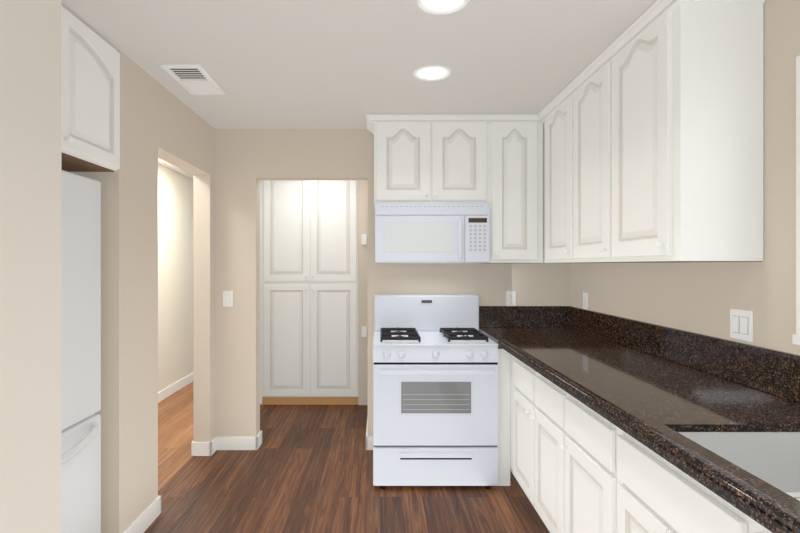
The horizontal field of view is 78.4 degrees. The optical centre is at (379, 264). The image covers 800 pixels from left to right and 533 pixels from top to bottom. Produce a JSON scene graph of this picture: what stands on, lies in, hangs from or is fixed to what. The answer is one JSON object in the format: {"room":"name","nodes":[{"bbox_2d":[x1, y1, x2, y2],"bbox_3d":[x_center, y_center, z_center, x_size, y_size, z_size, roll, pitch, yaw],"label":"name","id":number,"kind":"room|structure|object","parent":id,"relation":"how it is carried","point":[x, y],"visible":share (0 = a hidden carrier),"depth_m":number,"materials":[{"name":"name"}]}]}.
{"room":"kitchen","nodes":[
{"label":"kitchen","id":0,"kind":"room"},
{"bbox_2d":[144,381,549,532],"bbox_3d":[-0.400,1.420,2.500,4.240,0.100,10.200,0,0,0],"label":"floor","id":1,"kind":"structure","parent":0,"point":[311,471],"depth_m":2.98,"materials":[{"name":"brown wood"}]},
{"bbox_2d":[61,170,100,532],"bbox_3d":[-1.623,0.491,1.863,0.804,1.758,0.805,0,0,0],"label":"refrigerator","id":2,"kind":"object","parent":1,"relation":"on","point":[80,195],"visible":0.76,"depth_m":2.10,"materials":[{"name":"white metal"}]},
{"bbox_2d":[260,180,366,404],"bbox_3d":[-0.675,0.220,5.080,1.091,2.300,0.631,0,0,0],"label":"pantry cabinet","id":3,"kind":"object","parent":1,"relation":"on","point":[309,228],"visible":0.76,"depth_m":4.80,"materials":[{"name":"white paint"}]},
{"bbox_2d":[373,295,498,488],"bbox_3d":[0.339,0.795,3.272,0.766,1.150,0.713,0,0,0],"label":"stove","id":4,"kind":"object","parent":1,"relation":"on","point":[436,375],"visible":1,"depth_m":2.96,"materials":[{"name":"white metal"}]},
{"bbox_2d":[479,306,799,532],"bbox_3d":[1.071,0.764,1.528,0.693,1.211,4.217,0,0,0],"label":"base cabinet","id":5,"kind":"object","parent":1,"relation":"on","point":[608,423],"visible":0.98,"depth_m":1.80,"materials":[{"name":"white paint"}]},
{"bbox_2d":[61,0,656,179],"bbox_3d":[-0.400,-1.060,2.500,4.240,0.100,10.200,0,0,0],"label":"ceiling","id":6,"kind":"structure","parent":0,"point":[278,64],"depth_m":2.29,"materials":[{"name":"white paint"}]},
{"bbox_2d":[160,64,225,94],"bbox_3d":[-1.005,-1.004,2.669,0.200,0.012,0.415,0,0,0],"label":"vent register","id":7,"kind":"object","parent":6,"relation":"attached to","point":[192,77],"depth_m":2.64,"materials":[{"name":"white metal"}]},
{"bbox_2d":[413,65,450,80],"bbox_3d":[0.274,-1.006,2.578,0.200,0.007,0.200,0,0,0],"label":"recessed light","id":8,"kind":"object","parent":6,"relation":"in","point":[432,74],"visible":1,"depth_m":2.57,"materials":[{"name":"white"}]},
{"bbox_2d":[417,0,468,14],"bbox_3d":[0.240,-1.006,1.868,0.200,0.007,0.200,0,0,0],"label":"recessed light","id":9,"kind":"object","parent":6,"relation":"in","point":[438,5],"visible":1,"depth_m":1.90,"materials":[{"name":"white"}]},
{"bbox_2d":[0,0,799,532],"bbox_3d":[-0.400,0.180,2.500,3.880,2.380,10.200,0,0,0],"label":"wall","id":10,"kind":"structure","parent":0,"point":[172,243],"depth_m":2.42,"materials":[{"name":"beige paint"}]},
{"bbox_2d":[61,5,119,171],"bbox_3d":[-1.506,-0.721,1.850,0.651,0.570,0.894,0,0,0],"label":"upper cabinet","id":11,"kind":"object","parent":10,"relation":"attached to","point":[90,66],"visible":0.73,"depth_m":2.06,"materials":[{"name":"white paint"}]},
{"bbox_2d":[223,291,232,305],"bbox_3d":[-1.129,0.250,3.634,0.072,0.115,0.012,0,0,0],"label":"wall switch","id":12,"kind":"object","parent":10,"relation":"attached to","point":[227,295],"visible":1,"depth_m":3.63,"materials":[{"name":"white plastic"}]},
{"bbox_2d":[123,373,372,532],"bbox_3d":[-1.133,1.323,2.440,2.174,0.095,10.080,0,0,0],"label":"baseboard","id":13,"kind":"structure","parent":10,"relation":"attached to","point":[146,518],"depth_m":3.63,"materials":[{"name":"white wood"}]},
{"bbox_2d":[366,114,542,262],"bbox_3d":[0.506,-0.509,3.455,1.205,0.994,0.362,0,0,0],"label":"upper cabinet","id":14,"kind":"object","parent":10,"relation":"attached to","point":[495,159],"visible":1,"depth_m":3.31,"materials":[{"name":"white paint"}]},
{"bbox_2d":[375,202,489,262],"bbox_3d":[0.347,-0.215,3.421,0.762,0.401,0.431,0,0,0],"label":"over-the-range microwave","id":15,"kind":"object","parent":14,"relation":"attached to","point":[405,232],"visible":1,"depth_m":3.25,"materials":[{"name":"white"}]},
{"bbox_2d":[506,291,515,305],"bbox_3d":[0.973,0.253,3.635,0.070,0.115,0.009,0,0,0],"label":"wall outlet","id":16,"kind":"object","parent":10,"relation":"attached to","point":[510,295],"visible":1,"depth_m":3.63,"materials":[{"name":"white plastic"}]},
{"bbox_2d":[583,293,587,309],"bbox_3d":[1.415,0.250,3.378,0.009,0.115,0.072,0,0,0],"label":"wall outlet","id":17,"kind":"object","parent":10,"relation":"attached to","point":[585,295],"visible":0.98,"depth_m":3.37,"materials":[{"name":"white plastic"}]},
{"bbox_2d":[538,0,764,262],"bbox_3d":[1.235,-0.509,2.542,0.362,0.994,1.575,0,0,0],"label":"upper cabinet","id":18,"kind":"object","parent":10,"relation":"attached to","point":[653,153],"visible":1,"depth_m":1.86,"materials":[{"name":"white paint"}]},
{"bbox_2d":[730,309,752,341],"bbox_3d":[1.413,0.235,1.922,0.012,0.118,0.118,0,0,0],"label":"wall switch","id":19,"kind":"object","parent":10,"relation":"attached to","point":[741,321],"visible":1,"depth_m":1.91,"materials":[{"name":"white plastic"}]},
{"bbox_2d":[792,55,799,344],"bbox_3d":[1.464,-0.217,0.990,0.150,0.965,1.320,0,0,0],"label":"sink window","id":20,"kind":"structure","parent":10,"relation":"in","point":[795,337],"depth_m":1.64,"materials":[{"name":"white"}]}
]}

